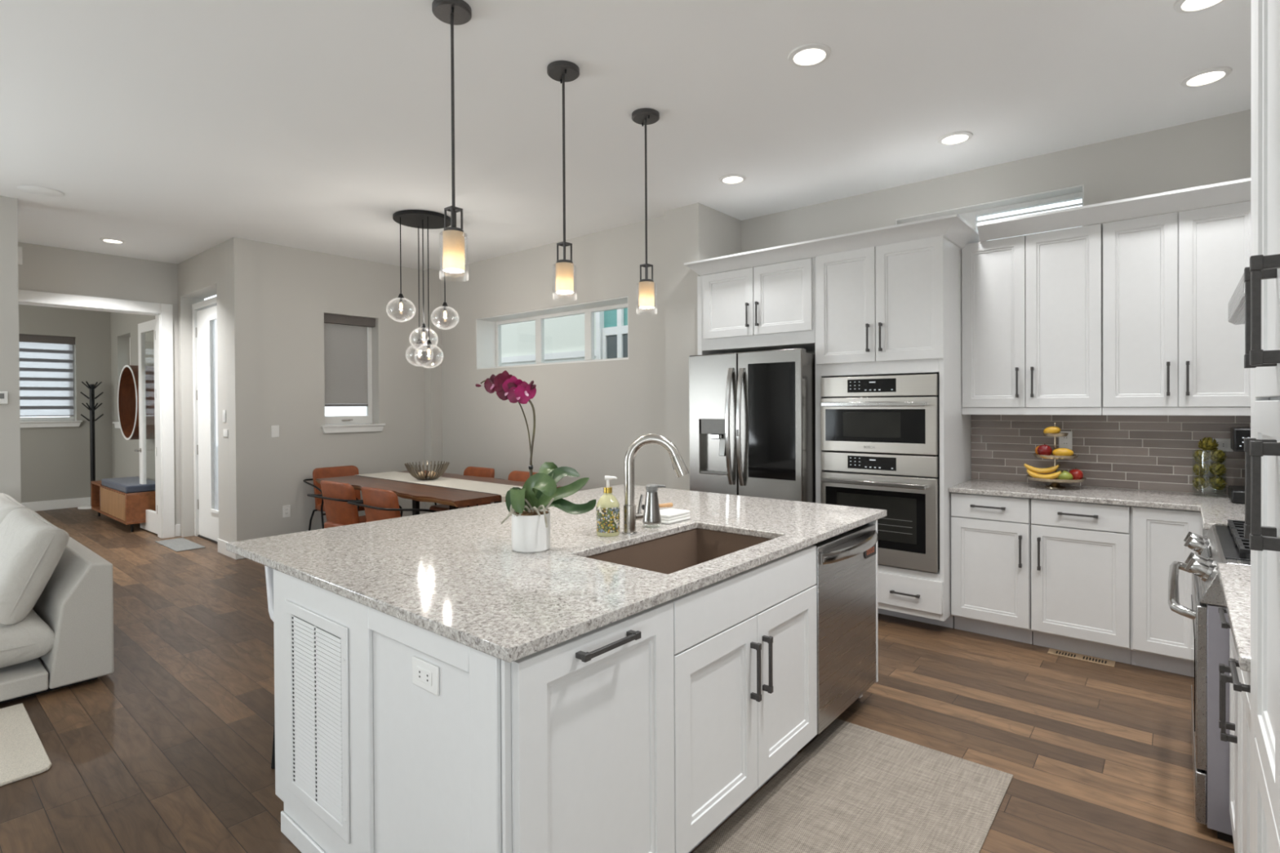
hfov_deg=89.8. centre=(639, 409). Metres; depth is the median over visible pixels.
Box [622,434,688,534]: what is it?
faucet
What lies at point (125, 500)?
storage bench
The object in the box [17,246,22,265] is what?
door chime
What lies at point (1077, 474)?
apple
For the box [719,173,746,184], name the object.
recessed light
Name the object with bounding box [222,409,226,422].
light switch
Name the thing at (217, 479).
ground
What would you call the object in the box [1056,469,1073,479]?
pear
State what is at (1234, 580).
countertop
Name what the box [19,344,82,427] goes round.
window
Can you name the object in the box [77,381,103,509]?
coat rack
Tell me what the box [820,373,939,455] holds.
speed oven
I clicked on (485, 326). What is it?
trim
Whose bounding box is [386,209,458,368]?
chandelier
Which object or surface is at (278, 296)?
wall
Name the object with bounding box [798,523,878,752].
dishwasher
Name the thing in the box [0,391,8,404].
thermostat
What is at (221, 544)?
baseboard
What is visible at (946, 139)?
diffuser
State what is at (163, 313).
trim
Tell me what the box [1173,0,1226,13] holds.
recessed light
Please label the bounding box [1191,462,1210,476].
artichoke
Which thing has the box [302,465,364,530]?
dining chair
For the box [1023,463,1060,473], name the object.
banana
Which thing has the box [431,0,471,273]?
pendant light
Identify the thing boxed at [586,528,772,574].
sink
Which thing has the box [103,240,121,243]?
diffuser
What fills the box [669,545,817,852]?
base cabinet
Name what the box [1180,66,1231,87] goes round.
recessed light
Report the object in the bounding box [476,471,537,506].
dining chair
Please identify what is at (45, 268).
wall
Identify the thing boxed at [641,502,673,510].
dish brush
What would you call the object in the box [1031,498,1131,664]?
base cabinet
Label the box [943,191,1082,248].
window
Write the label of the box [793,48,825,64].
diffuser
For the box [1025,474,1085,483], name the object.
tray
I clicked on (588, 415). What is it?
wall
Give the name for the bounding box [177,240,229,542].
wall
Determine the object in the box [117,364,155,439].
round mirror
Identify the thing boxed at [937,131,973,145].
recessed light
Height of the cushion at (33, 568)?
0.469 m
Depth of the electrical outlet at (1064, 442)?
4.08 m
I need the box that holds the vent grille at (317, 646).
[284,600,350,844]
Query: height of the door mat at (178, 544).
0.007 m
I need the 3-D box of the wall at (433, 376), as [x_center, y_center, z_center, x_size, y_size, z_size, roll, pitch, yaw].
[-2.452,-0.127,7.614,0.139,3.050,0.144,0,1,40]
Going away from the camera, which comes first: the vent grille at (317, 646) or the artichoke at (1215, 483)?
the vent grille at (317, 646)
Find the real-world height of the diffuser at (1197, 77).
0.005 m
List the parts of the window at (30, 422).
sill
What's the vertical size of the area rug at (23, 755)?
0.013 m
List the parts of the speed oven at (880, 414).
viewing glass, handle, control panel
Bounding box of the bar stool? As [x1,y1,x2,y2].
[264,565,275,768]
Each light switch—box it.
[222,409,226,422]
[222,429,227,436]
[271,425,279,437]
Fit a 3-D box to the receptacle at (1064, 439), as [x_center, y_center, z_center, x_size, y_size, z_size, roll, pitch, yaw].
[2.709,0.195,4.089,0.033,0.068,0.003,0,1,40]
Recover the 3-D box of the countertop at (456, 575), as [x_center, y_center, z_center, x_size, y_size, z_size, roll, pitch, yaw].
[-0.192,0.519,2.831,1.726,0.030,2.342,0,1,40]
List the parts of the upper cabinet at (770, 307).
door, handle, handle, door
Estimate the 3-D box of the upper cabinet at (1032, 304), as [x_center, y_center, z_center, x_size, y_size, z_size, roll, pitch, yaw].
[2.487,-0.532,4.091,0.756,1.124,0.295,0,1,40]
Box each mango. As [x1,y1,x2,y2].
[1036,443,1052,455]
[1043,426,1060,433]
[1052,448,1073,455]
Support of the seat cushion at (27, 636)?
on the sofa
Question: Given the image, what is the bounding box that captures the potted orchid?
[475,370,595,552]
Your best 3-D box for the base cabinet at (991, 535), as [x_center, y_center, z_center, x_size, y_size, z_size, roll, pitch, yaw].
[2.278,0.954,4.090,0.429,0.882,0.578,0,1,40]
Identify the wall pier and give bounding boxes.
[664,202,741,490]
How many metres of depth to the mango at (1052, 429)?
3.94 m
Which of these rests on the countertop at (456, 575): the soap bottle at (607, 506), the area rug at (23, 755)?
the soap bottle at (607, 506)
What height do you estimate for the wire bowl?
0.156 m
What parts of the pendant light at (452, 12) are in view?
stem, lamp shade, lamp shade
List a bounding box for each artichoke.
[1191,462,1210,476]
[1191,475,1210,489]
[1192,448,1211,462]
[1197,436,1218,450]
[1207,475,1226,490]
[1208,448,1226,462]
[1208,462,1226,476]
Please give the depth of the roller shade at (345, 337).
7.01 m
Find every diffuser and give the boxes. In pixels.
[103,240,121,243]
[723,176,742,182]
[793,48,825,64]
[942,134,968,143]
[1181,0,1220,9]
[1186,71,1225,84]
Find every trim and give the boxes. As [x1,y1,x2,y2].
[18,289,174,538]
[191,296,216,536]
[475,296,628,369]
[895,184,1084,224]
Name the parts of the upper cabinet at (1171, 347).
door, handle, light rail, handle, door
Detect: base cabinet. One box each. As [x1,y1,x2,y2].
[511,600,675,852]
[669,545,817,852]
[951,492,1033,644]
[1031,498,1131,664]
[1130,506,1208,676]
[1217,606,1244,852]
[1228,657,1250,852]
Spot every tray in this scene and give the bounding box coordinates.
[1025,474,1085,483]
[1032,453,1079,458]
[1042,432,1068,436]
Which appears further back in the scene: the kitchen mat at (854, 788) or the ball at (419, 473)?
the ball at (419, 473)
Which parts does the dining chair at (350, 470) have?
leg, arm frame, leg, backrest, seat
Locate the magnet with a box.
[864,543,875,559]
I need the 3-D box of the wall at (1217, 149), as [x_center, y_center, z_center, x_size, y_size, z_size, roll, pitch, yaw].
[2.347,-0.133,4.607,4.220,3.050,0.320,0,1,40]
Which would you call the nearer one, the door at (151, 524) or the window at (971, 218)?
the window at (971, 218)
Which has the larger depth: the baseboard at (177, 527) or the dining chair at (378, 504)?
the baseboard at (177, 527)
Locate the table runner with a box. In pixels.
[355,471,522,502]
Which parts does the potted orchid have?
stem, pot, stem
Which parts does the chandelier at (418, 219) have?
globe, cord, cord, globe, cord, globe, cord, globe, globe, cord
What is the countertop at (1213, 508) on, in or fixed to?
on the base cabinet at (1161, 637)
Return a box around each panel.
[273,568,511,852]
[858,520,878,697]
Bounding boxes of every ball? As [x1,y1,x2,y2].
[417,471,426,479]
[427,471,435,478]
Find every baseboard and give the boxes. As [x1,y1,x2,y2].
[21,497,90,511]
[174,524,180,537]
[217,538,237,559]
[237,555,245,559]
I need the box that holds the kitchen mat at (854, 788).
[693,718,1013,852]
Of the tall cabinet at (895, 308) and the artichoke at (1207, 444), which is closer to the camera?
the artichoke at (1207, 444)
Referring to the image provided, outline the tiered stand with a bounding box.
[1025,422,1085,488]
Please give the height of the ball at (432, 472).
0.072 m
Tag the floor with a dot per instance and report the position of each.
(169, 750)
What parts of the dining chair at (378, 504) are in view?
backrest, arm frame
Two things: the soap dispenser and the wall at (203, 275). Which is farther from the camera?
the wall at (203, 275)
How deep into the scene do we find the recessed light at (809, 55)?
2.95 m
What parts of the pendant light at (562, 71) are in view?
stem, lamp shade, lamp shade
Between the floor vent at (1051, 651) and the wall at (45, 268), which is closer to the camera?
the floor vent at (1051, 651)
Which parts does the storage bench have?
leg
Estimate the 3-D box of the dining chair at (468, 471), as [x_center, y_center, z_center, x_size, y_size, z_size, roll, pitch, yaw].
[-1.724,0.993,6.351,0.590,0.820,0.585,0,1,40]
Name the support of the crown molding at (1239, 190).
attached to the upper cabinet at (1032, 304)
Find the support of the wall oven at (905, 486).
in the tall cabinet at (895, 308)
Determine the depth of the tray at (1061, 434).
3.93 m
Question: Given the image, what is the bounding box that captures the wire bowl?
[404,461,449,479]
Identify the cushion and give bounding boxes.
[0,493,31,524]
[0,507,69,625]
[0,608,54,667]
[101,476,155,493]
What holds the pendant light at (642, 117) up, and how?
hanging from the ceiling
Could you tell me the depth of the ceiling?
3.43 m
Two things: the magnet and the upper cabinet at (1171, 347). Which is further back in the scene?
the upper cabinet at (1171, 347)
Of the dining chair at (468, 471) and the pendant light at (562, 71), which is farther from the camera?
the dining chair at (468, 471)
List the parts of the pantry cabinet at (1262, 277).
handle, handle, handle, handle, door, door, door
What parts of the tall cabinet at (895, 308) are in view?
door, handle, handle, handle, drawer, door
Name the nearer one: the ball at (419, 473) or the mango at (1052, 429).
the mango at (1052, 429)
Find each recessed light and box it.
[99,237,125,243]
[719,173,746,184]
[787,43,831,66]
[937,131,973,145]
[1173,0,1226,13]
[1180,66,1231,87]
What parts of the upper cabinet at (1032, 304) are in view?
door, handle, light rail, handle, door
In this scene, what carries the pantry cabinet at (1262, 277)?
on the floor
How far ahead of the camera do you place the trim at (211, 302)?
7.19 m
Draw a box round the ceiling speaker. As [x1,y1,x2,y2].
[17,185,64,196]
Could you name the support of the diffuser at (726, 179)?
attached to the recessed light at (731, 179)
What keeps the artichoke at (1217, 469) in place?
in the glass jar
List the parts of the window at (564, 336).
bay pane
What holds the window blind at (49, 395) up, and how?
attached to the window at (30, 422)
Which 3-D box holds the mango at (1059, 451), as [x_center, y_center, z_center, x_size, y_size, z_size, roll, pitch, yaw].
[2.579,0.261,3.916,0.110,0.058,0.068,0,1,40]
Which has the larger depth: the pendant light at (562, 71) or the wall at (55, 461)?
the wall at (55, 461)
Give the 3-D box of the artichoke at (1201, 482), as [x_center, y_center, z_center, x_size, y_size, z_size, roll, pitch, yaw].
[3.146,0.407,3.596,0.081,0.078,0.084,0,1,40]
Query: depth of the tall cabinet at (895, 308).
4.12 m
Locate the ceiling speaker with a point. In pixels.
(42, 191)
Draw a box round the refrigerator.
[688,348,815,502]
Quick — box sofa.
[0,493,114,703]
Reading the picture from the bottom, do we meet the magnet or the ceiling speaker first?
the magnet
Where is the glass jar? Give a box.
[1195,448,1226,495]
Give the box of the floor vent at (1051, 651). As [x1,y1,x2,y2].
[1047,648,1115,666]
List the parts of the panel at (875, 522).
panel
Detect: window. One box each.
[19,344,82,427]
[112,337,130,428]
[320,327,385,433]
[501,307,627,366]
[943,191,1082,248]
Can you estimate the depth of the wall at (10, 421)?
4.90 m
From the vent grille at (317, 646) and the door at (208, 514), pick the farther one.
the door at (208, 514)
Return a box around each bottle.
[595,475,619,537]
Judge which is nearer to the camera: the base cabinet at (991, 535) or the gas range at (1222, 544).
the gas range at (1222, 544)
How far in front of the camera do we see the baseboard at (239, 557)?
6.10 m
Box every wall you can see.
[0,195,21,503]
[17,242,180,524]
[18,304,112,502]
[110,298,204,480]
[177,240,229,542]
[226,236,425,542]
[423,268,442,513]
[440,215,666,503]
[741,109,1250,495]
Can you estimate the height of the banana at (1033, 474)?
0.066 m
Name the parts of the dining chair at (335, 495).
arm frame, backrest, seat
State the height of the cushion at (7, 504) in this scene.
0.469 m
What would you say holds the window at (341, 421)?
in the wall at (278, 296)
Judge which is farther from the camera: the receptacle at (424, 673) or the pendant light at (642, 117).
the pendant light at (642, 117)
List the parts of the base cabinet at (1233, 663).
handle, drawer, door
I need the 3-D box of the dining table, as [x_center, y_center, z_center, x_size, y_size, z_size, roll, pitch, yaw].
[-1.852,1.027,5.738,2.290,0.759,1.132,0,1,40]
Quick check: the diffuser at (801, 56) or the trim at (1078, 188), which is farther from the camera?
the trim at (1078, 188)
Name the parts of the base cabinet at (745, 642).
door, false drawer, handle, handle, door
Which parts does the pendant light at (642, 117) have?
stem, lamp shade, lamp shade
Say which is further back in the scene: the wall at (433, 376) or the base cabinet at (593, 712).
the wall at (433, 376)
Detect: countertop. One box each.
[226,484,886,662]
[948,479,1244,529]
[1217,562,1250,671]
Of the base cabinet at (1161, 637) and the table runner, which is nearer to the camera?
the base cabinet at (1161, 637)
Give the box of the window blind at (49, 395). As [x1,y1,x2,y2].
[18,333,75,416]
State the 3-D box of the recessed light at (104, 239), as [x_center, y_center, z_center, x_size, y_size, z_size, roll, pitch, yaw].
[-5.061,-1.621,6.163,0.194,0.012,0.194,0,1,40]
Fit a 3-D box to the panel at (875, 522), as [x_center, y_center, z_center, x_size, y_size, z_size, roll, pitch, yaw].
[0.659,0.967,3.502,1.272,0.883,0.034,0,1,40]
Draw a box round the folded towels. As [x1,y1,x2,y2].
[659,507,690,524]
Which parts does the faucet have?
lever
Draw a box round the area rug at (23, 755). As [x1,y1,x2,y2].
[0,702,51,786]
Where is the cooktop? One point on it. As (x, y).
(1218, 545)
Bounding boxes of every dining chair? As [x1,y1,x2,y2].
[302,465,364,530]
[306,480,366,528]
[346,486,436,522]
[429,466,505,512]
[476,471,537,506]
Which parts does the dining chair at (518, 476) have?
backrest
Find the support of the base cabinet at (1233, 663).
on the floor
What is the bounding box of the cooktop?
[1195,524,1250,606]
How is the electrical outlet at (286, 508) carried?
attached to the wall at (278, 296)
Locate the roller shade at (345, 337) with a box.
[324,313,375,406]
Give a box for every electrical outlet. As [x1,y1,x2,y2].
[282,505,290,517]
[412,655,439,696]
[1058,431,1072,449]
[1209,438,1233,451]
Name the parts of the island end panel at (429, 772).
shoe moulding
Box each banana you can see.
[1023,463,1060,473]
[1026,469,1062,479]
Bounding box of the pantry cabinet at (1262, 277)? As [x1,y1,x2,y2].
[1244,0,1279,852]
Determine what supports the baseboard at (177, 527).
attached to the wall at (45, 268)
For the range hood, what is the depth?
2.38 m
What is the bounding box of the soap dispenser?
[642,484,666,524]
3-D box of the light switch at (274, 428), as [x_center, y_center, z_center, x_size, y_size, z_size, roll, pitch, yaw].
[-3.602,0.211,6.343,0.008,0.118,0.072,0,1,40]
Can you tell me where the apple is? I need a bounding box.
[1068,467,1083,479]
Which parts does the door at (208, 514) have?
lite frame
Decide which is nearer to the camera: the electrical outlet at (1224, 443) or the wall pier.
the electrical outlet at (1224, 443)
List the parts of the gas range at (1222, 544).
oven handle, knob, storage drawer, knob, oven door, knob, knob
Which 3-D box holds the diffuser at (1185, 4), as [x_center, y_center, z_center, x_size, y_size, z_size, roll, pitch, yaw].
[2.250,-1.638,2.557,0.143,0.005,0.143,0,1,40]
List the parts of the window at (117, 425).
sill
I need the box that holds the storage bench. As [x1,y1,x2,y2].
[90,476,155,532]
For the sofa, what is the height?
0.830 m
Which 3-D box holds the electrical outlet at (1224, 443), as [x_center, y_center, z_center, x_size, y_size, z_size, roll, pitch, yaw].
[3.268,0.197,3.624,0.118,0.072,0.009,0,1,40]
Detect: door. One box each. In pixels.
[133,319,157,533]
[195,305,218,543]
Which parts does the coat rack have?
post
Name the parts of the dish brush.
handle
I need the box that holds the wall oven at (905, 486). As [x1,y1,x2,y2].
[820,450,939,573]
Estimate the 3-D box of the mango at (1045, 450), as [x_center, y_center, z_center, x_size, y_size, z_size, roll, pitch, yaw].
[2.506,0.248,3.977,0.080,0.084,0.071,0,1,40]
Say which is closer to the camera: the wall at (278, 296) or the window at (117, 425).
the wall at (278, 296)
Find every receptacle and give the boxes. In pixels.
[284,507,288,515]
[416,666,431,685]
[1062,435,1068,445]
[1216,441,1226,448]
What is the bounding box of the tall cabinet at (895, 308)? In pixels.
[814,235,971,628]
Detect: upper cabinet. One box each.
[697,257,815,355]
[961,223,1102,415]
[1102,200,1250,415]
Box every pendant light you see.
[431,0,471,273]
[546,60,579,299]
[631,108,659,310]
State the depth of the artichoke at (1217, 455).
3.54 m
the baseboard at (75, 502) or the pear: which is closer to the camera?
the pear
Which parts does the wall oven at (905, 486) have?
handle, viewing glass, control panel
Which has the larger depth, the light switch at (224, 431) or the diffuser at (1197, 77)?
the light switch at (224, 431)
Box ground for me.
[216,446,218,492]
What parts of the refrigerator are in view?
dispenser panel, door, handle, handle, glass panel, door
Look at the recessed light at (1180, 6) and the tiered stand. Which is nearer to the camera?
the recessed light at (1180, 6)
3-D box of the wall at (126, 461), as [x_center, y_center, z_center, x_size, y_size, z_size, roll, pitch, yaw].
[-6.527,-0.111,8.598,3.548,3.050,0.200,0,1,40]
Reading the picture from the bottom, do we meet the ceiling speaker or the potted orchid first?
the potted orchid
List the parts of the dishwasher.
toe panel, handle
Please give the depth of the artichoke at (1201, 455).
3.58 m
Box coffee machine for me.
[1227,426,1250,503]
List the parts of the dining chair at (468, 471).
seat, backrest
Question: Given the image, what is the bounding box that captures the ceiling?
[0,0,1251,270]
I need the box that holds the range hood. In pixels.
[1227,272,1244,324]
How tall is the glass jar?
0.255 m
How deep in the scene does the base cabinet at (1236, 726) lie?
1.82 m
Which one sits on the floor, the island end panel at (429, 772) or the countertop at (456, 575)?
the island end panel at (429, 772)
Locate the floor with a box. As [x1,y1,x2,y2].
[0,491,1235,852]
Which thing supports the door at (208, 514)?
in the wall at (203, 275)
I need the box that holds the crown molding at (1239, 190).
[684,177,1250,275]
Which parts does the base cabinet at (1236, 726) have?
handle, handle, handle, door, door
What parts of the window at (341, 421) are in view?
sill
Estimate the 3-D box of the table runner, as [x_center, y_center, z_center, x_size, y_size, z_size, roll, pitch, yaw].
[-1.817,0.729,5.785,2.342,0.176,0.439,0,1,40]
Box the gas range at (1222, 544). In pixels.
[1168,520,1250,843]
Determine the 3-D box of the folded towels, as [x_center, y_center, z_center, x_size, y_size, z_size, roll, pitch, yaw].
[0.131,0.481,2.916,0.124,0.040,0.170,0,1,40]
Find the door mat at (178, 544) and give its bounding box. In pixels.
[155,537,205,551]
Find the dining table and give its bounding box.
[315,470,560,515]
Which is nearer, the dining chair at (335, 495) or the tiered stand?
the tiered stand

